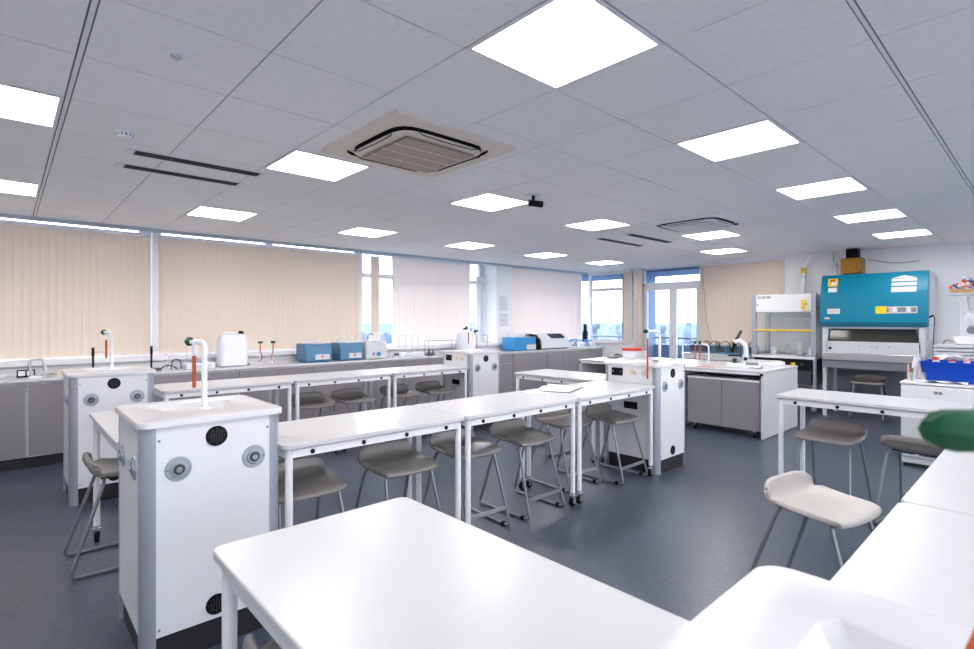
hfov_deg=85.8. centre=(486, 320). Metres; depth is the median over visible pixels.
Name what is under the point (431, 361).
base cabinet
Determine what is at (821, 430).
stool
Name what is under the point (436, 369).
lab table
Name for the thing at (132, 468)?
outlet
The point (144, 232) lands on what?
trim
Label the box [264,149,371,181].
recessed light
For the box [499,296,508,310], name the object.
notice
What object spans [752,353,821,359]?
countertop
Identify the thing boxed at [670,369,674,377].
vent
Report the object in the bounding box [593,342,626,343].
trim
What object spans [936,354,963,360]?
paper towel
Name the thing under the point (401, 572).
lab table
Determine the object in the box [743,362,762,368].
balance
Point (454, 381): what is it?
socket
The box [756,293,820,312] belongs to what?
hood
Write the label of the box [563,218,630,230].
recessed light
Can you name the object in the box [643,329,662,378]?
tap
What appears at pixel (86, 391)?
pedestal
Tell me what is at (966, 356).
tray
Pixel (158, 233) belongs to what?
window
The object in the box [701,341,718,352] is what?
supplies
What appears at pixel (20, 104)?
recessed light
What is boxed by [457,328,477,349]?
carboy
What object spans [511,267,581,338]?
vertical blind
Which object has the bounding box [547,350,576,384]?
base cabinet
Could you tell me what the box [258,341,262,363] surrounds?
jet
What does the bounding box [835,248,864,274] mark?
box
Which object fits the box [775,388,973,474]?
lab table
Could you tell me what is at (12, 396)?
base cabinet
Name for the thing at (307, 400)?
stool
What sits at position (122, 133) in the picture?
smoke detector
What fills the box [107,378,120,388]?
vent
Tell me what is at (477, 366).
outlet
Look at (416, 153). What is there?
grille
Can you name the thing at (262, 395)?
base cabinet
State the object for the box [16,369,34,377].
socket
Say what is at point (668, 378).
column
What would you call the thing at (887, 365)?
tray
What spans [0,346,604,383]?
countertop
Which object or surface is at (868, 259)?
cable
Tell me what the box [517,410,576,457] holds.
stool
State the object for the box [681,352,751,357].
countertop
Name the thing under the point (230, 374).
base cabinet
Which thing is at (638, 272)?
vertical blind
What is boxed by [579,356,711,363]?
countertop
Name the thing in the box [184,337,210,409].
tap
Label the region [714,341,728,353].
supplies
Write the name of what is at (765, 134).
recessed light
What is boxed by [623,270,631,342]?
vertical blind
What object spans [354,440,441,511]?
stool
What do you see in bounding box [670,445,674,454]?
vent
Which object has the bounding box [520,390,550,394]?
paper sheet
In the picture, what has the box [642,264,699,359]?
door
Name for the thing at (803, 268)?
pipe
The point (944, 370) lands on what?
plastic tray
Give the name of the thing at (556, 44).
recessed light
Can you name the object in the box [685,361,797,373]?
countertop
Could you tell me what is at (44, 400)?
base cabinet
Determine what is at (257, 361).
device
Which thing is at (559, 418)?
stool
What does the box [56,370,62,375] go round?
carton
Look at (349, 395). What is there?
stool
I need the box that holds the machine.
[942,296,973,344]
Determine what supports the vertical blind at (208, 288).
attached to the wall at (477, 346)
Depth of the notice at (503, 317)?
10.92 m
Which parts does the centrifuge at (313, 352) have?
control panel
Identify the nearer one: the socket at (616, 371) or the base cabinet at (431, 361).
the socket at (616, 371)
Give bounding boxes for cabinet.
[0,383,25,471]
[26,380,62,467]
[154,370,238,401]
[239,365,313,421]
[312,362,375,417]
[375,359,427,409]
[426,358,442,402]
[500,353,512,392]
[512,351,546,391]
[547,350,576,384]
[575,348,602,371]
[687,373,760,437]
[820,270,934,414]
[900,378,973,468]
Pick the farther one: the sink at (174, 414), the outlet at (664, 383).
the outlet at (664, 383)
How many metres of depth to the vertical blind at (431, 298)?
9.69 m
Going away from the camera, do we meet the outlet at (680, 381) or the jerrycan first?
the outlet at (680, 381)
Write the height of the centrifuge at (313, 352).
0.350 m
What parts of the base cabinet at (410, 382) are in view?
door, door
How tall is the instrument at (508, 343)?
0.348 m
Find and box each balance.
[182,340,214,368]
[399,335,422,356]
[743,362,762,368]
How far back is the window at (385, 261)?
9.45 m
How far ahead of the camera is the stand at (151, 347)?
6.36 m
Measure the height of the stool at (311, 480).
0.682 m
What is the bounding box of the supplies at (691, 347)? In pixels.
[689,340,701,352]
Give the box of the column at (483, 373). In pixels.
[442,349,500,429]
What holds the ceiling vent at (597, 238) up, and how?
in the ceiling
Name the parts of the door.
pane, fanlight pane, pane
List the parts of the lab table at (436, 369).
leg, leg, frame, leg, leg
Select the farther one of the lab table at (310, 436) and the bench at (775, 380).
the bench at (775, 380)
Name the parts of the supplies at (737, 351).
panel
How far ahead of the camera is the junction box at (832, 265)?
8.99 m
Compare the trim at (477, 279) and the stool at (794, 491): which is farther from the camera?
the trim at (477, 279)
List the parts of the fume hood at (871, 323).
leg, post, leg, frame, sash glass, panel, steel sill, post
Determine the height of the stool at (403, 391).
0.682 m
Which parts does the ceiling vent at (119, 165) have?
blade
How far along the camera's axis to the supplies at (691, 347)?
10.29 m
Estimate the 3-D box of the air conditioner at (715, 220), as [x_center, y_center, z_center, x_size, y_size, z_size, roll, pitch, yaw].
[2.529,-1.155,6.306,0.960,0.091,0.960,0,0,-43]
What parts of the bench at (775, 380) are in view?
panel, rail, panel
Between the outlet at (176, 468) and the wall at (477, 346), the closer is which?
the outlet at (176, 468)
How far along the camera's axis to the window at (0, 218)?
6.44 m
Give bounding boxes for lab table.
[89,410,118,595]
[154,376,293,420]
[213,497,689,648]
[274,369,391,457]
[278,405,463,527]
[368,364,468,440]
[413,391,577,524]
[514,369,605,462]
[525,380,654,503]
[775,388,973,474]
[830,503,973,625]
[901,449,973,515]
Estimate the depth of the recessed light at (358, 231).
6.99 m
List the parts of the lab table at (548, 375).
leg, frame, leg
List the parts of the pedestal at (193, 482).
corner post, corner post, corner post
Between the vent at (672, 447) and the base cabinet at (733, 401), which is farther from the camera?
the base cabinet at (733, 401)
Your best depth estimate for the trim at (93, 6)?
2.54 m
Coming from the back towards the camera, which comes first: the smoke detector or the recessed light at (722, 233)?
the recessed light at (722, 233)
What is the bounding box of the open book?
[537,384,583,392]
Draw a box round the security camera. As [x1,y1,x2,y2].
[525,193,543,207]
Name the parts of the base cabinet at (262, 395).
door, door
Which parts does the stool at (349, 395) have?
frame, seat, frame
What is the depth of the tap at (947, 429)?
0.51 m
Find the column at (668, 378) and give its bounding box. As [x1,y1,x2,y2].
[604,359,686,474]
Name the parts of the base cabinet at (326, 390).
door, door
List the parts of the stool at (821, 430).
frame, seat, frame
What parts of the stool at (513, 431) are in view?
frame, seat, frame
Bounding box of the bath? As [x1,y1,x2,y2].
[359,333,385,358]
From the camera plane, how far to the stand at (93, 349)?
5.98 m
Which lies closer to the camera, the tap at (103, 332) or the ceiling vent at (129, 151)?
the ceiling vent at (129, 151)
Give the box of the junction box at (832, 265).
[830,253,838,268]
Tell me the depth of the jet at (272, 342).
7.47 m
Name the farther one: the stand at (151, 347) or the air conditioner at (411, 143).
the stand at (151, 347)
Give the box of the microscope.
[726,330,748,366]
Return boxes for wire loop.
[171,359,181,369]
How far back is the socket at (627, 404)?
5.38 m
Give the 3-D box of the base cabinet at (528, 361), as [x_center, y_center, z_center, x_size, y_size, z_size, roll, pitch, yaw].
[0.671,1.087,10.765,1.016,0.885,0.620,0,0,-43]
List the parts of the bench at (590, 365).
rail, panel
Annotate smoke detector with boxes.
[114,128,135,139]
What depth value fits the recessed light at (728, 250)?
8.92 m
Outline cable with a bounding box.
[868,259,918,262]
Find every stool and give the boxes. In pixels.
[63,452,118,579]
[242,634,281,648]
[278,456,346,529]
[291,392,339,456]
[331,388,374,451]
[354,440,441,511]
[380,384,425,440]
[415,381,453,436]
[422,428,510,525]
[479,418,564,520]
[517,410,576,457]
[526,409,600,492]
[575,403,647,484]
[748,471,881,573]
[794,418,872,502]
[848,374,889,422]
[872,434,943,523]
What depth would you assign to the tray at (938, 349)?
6.72 m
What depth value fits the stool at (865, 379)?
8.18 m
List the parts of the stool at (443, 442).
frame, seat, frame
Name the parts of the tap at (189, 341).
green knob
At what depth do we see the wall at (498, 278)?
10.89 m
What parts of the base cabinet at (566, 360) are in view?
door, door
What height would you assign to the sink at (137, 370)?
0.030 m
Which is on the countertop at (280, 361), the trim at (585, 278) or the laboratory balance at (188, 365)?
the laboratory balance at (188, 365)
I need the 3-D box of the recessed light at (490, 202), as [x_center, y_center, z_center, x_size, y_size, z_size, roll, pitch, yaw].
[0.030,-1.183,5.221,0.592,0.034,0.592,0,0,-43]
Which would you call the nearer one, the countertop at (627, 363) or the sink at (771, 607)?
the sink at (771, 607)
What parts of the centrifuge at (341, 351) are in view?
control panel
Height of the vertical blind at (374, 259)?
1.533 m
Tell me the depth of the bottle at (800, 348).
8.96 m
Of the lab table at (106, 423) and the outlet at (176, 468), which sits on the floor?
the lab table at (106, 423)
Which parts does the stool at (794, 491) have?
frame, seat, frame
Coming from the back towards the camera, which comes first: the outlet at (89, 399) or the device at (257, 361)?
the device at (257, 361)
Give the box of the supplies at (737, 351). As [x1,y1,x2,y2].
[728,341,742,354]
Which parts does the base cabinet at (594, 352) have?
door, door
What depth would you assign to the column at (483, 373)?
7.42 m
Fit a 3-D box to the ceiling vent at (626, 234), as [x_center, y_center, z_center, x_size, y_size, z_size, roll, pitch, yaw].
[2.320,-1.167,7.472,1.230,0.011,0.150,0,0,-43]
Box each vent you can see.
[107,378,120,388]
[114,162,243,186]
[124,148,265,177]
[206,426,227,445]
[206,593,221,614]
[592,237,645,246]
[621,233,674,242]
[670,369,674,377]
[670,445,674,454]
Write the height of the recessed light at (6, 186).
0.034 m
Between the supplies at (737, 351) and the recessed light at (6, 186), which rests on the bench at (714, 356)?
the supplies at (737, 351)
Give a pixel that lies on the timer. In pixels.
(394, 354)
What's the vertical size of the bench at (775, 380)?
0.870 m
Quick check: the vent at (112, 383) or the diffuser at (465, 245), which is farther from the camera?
the diffuser at (465, 245)
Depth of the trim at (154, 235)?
6.70 m
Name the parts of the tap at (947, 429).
green knob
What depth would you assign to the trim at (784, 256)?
11.08 m
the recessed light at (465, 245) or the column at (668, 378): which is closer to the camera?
the column at (668, 378)
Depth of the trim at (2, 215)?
7.38 m
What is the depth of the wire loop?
6.46 m
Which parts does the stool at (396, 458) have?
frame, seat, frame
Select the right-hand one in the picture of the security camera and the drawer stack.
the drawer stack
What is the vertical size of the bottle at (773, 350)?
0.140 m
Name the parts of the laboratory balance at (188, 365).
glass frame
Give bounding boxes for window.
[0,218,143,360]
[158,233,357,354]
[358,252,483,345]
[588,270,633,343]
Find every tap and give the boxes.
[101,330,114,369]
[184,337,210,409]
[465,326,474,350]
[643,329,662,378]
[694,341,710,362]
[918,409,973,648]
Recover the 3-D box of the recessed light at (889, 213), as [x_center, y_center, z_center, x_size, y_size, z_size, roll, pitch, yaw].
[4.304,-1.183,5.891,0.592,0.034,0.592,0,0,-43]
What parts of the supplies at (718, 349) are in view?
panel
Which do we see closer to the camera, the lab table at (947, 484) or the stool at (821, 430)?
the lab table at (947, 484)
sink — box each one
[61,365,155,377]
[115,395,281,429]
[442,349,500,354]
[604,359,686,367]
[658,566,973,648]
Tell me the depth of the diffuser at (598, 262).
10.61 m
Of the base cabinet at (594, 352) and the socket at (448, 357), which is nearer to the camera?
the socket at (448, 357)
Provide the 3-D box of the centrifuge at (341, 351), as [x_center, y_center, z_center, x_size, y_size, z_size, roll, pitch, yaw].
[-2.166,0.435,8.099,0.375,0.350,0.375,0,0,-43]
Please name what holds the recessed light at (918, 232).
in the ceiling
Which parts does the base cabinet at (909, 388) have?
drawer, door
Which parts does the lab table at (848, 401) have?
leg, leg, frame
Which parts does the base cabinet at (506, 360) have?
drawer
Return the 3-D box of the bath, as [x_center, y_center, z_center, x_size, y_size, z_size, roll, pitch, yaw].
[-1.852,0.395,8.404,0.370,0.410,0.360,0,0,-43]
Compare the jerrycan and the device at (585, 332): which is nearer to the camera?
the jerrycan
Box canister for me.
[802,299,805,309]
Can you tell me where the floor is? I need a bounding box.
[0,405,926,648]
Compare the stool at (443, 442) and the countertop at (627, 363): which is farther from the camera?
the countertop at (627, 363)
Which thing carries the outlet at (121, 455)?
attached to the pedestal at (193, 482)
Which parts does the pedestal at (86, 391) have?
corner post, corner post, corner post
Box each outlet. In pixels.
[18,371,24,375]
[83,393,98,405]
[118,444,124,465]
[128,455,136,479]
[130,390,144,401]
[164,456,191,480]
[242,445,264,467]
[475,364,480,371]
[492,363,496,369]
[662,381,667,391]
[678,379,683,388]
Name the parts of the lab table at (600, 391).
leg, leg, leg, frame, leg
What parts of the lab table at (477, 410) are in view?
leg, leg, frame, leg, leg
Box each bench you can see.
[579,356,711,410]
[681,352,751,360]
[685,361,797,439]
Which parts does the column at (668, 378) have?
corner post, corner post, corner post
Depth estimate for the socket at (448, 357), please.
7.55 m
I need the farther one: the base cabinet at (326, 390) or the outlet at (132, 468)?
the base cabinet at (326, 390)
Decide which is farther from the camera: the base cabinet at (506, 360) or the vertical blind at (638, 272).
the vertical blind at (638, 272)
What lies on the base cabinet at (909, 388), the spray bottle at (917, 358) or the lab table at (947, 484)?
the spray bottle at (917, 358)
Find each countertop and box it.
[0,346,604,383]
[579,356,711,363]
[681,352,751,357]
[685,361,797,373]
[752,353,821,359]
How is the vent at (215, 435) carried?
attached to the pedestal at (193, 482)
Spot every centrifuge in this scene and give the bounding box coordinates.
[296,342,331,362]
[331,342,362,360]
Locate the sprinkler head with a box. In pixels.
[161,48,189,60]
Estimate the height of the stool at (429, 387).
0.682 m
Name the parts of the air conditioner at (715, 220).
panel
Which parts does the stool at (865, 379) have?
frame, seat, frame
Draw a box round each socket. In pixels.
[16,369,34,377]
[446,355,451,360]
[452,379,458,384]
[612,367,622,375]
[624,401,636,408]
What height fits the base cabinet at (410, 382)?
0.885 m
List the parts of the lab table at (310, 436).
leg, frame, leg, leg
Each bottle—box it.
[770,346,776,353]
[797,342,803,355]
[912,348,921,379]
[932,357,939,361]
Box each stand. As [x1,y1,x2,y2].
[91,347,94,367]
[150,346,176,370]
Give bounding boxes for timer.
[392,352,398,357]
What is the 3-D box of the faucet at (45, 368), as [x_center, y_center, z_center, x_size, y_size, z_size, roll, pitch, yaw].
[-4.805,0.504,5.607,0.167,0.213,0.120,0,0,-43]
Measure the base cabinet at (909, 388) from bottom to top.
0.885 m
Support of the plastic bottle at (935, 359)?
in the plastic tray at (944, 370)
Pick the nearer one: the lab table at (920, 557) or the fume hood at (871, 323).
the lab table at (920, 557)
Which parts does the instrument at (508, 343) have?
control panel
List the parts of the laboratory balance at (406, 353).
glass frame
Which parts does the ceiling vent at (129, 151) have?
blade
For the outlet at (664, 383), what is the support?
attached to the column at (668, 378)
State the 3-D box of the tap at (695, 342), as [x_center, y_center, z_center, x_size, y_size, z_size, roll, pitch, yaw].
[3.311,0.485,8.066,0.245,0.330,0.061,0,0,13]
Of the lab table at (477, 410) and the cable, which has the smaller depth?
the lab table at (477, 410)
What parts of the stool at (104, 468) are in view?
frame, seat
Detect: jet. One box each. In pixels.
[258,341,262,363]
[271,341,274,362]
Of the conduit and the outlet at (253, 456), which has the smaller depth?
the outlet at (253, 456)
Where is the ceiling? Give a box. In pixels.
[0,0,973,272]
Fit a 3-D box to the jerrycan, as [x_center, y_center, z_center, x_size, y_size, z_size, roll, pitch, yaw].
[-3.401,0.373,6.993,0.340,0.473,0.260,0,0,-43]
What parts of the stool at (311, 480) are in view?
frame, seat, frame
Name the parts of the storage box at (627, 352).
lid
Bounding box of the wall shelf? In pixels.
[949,289,973,295]
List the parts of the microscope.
arm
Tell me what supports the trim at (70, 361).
attached to the wall at (477, 346)
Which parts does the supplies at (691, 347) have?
panel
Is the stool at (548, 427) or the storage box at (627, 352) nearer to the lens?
the stool at (548, 427)
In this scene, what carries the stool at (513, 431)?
on the floor
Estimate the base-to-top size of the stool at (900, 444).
0.682 m
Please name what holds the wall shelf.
attached to the wall at (950, 262)
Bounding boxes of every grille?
[361,136,473,172]
[665,221,729,232]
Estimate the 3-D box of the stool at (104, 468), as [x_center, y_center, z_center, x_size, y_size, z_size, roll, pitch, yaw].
[-2.378,1.189,3.410,0.565,0.682,0.450,0,0,-43]
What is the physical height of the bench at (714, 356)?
0.900 m
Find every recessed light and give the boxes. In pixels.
[0,83,63,127]
[0,179,40,196]
[185,206,257,221]
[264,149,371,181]
[337,227,398,237]
[444,241,496,249]
[448,192,526,211]
[466,0,663,89]
[522,252,567,257]
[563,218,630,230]
[587,260,623,264]
[674,118,802,162]
[680,230,741,239]
[698,248,747,254]
[773,176,869,199]
[832,208,907,222]
[870,229,933,238]
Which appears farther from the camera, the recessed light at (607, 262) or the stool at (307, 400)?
the recessed light at (607, 262)
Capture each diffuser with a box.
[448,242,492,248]
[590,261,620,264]
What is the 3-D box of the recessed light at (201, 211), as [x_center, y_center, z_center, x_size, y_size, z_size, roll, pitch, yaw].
[-2.920,-1.183,5.769,0.592,0.034,0.592,0,0,-43]
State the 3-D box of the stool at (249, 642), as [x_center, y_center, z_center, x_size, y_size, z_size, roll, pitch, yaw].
[-0.413,1.189,1.414,0.565,0.682,0.450,0,0,-43]
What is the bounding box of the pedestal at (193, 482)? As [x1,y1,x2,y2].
[115,395,281,648]
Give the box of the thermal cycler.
[525,333,568,349]
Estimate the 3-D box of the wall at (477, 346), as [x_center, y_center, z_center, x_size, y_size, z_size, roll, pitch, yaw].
[-2.106,1.020,9.013,12.500,1.020,0.520,0,0,-43]
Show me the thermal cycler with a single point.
(544, 341)
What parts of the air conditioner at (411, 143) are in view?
panel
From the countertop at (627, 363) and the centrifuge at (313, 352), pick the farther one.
the centrifuge at (313, 352)
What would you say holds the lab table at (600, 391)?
on the floor
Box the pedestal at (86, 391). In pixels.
[61,365,155,505]
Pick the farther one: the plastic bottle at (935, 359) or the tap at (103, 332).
the plastic bottle at (935, 359)
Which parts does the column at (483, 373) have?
corner post, corner post, corner post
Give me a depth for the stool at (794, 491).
2.75 m
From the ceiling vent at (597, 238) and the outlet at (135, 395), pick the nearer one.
the outlet at (135, 395)
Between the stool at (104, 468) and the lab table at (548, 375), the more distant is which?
the lab table at (548, 375)
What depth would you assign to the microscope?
7.36 m
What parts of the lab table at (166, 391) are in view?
leg, frame, leg, leg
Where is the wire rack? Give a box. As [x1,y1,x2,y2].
[424,340,455,354]
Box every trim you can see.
[0,213,586,274]
[0,339,588,367]
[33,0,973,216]
[144,232,272,355]
[151,232,157,361]
[475,276,486,342]
[582,274,631,343]
[587,256,785,273]
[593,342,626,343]
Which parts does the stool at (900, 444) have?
frame, seat, seat plate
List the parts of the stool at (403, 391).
seat, frame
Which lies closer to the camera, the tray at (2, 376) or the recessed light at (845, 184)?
the recessed light at (845, 184)
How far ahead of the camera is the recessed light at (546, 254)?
9.47 m
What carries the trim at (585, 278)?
attached to the wall at (950, 262)
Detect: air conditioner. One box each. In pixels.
[321,109,515,177]
[641,211,753,233]
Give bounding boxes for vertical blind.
[0,219,149,359]
[158,235,358,353]
[371,256,378,339]
[392,256,469,344]
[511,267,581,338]
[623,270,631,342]
[635,269,641,347]
[700,257,784,361]
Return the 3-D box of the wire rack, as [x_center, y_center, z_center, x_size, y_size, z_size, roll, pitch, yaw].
[-0.837,0.484,9.419,0.627,0.253,0.128,0,0,-43]
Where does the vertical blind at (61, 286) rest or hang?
attached to the wall at (477, 346)
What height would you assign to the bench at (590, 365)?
0.870 m
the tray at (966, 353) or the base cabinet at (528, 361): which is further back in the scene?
the base cabinet at (528, 361)
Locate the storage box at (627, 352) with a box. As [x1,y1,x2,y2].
[622,348,642,357]
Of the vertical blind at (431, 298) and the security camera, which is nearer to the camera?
the security camera
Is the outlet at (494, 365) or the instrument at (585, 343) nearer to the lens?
the outlet at (494, 365)
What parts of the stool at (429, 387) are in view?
frame, seat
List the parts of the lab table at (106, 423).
leg, frame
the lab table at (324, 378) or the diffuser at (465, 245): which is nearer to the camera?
the lab table at (324, 378)
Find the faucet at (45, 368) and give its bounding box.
[27,358,47,377]
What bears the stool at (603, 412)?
on the floor
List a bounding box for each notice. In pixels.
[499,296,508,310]
[499,313,508,325]
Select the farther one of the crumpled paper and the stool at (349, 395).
the stool at (349, 395)
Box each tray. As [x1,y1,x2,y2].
[0,374,7,378]
[822,360,911,371]
[919,359,973,384]
[933,343,973,347]
[933,347,973,351]
[933,351,973,355]
[933,354,973,358]
[949,289,973,292]
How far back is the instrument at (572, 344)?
11.84 m
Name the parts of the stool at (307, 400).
frame, seat, frame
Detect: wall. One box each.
[0,346,489,368]
[484,265,510,345]
[595,241,973,413]
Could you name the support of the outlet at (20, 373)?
attached to the socket at (19, 373)
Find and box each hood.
[752,292,822,413]
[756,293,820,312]
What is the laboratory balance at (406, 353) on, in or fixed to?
on the countertop at (280, 361)
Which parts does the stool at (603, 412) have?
frame, seat, frame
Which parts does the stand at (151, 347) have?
rod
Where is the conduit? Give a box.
[954,296,960,335]
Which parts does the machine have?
arm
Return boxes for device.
[248,360,258,364]
[583,324,587,340]
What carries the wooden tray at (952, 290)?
on the wall shelf
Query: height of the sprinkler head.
0.024 m
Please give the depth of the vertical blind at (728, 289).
10.13 m
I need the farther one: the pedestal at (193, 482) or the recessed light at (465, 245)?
the recessed light at (465, 245)
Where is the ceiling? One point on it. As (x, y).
(811, 66)
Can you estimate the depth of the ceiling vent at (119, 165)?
4.20 m
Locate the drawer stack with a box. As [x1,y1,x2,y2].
[933,343,973,360]
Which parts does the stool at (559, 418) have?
frame, seat, frame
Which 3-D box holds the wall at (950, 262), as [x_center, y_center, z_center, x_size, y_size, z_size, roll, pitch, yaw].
[6.244,0.130,8.907,0.250,2.800,11.060,0,0,-43]
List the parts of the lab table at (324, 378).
leg, leg, frame, leg, leg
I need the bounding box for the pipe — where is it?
[801,253,813,293]
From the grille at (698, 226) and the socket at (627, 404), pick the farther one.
the grille at (698, 226)
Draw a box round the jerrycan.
[216,331,247,366]
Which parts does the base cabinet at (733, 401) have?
door, door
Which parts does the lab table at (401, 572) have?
leg, frame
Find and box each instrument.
[502,337,535,350]
[567,338,580,347]
[578,339,594,346]
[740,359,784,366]
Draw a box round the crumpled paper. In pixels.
[916,379,968,384]
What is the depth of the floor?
4.01 m
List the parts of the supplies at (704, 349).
panel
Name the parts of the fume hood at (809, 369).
post, label plate, post, sash handle, control panel, post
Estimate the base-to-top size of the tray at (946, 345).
0.035 m
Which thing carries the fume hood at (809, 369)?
on the floor
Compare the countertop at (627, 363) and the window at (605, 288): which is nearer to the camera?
the countertop at (627, 363)
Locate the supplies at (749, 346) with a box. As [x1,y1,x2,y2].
[741,342,758,354]
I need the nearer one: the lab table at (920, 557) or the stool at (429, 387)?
the lab table at (920, 557)
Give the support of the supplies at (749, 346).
on the bench at (714, 356)
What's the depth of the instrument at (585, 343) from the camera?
12.18 m
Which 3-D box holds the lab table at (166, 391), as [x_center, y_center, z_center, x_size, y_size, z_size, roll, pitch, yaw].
[-2.702,1.085,5.388,1.225,0.890,0.650,0,0,-43]
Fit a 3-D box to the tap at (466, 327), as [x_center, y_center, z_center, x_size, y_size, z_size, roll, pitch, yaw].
[-0.247,0.263,7.702,0.142,0.358,0.059,0,0,20]

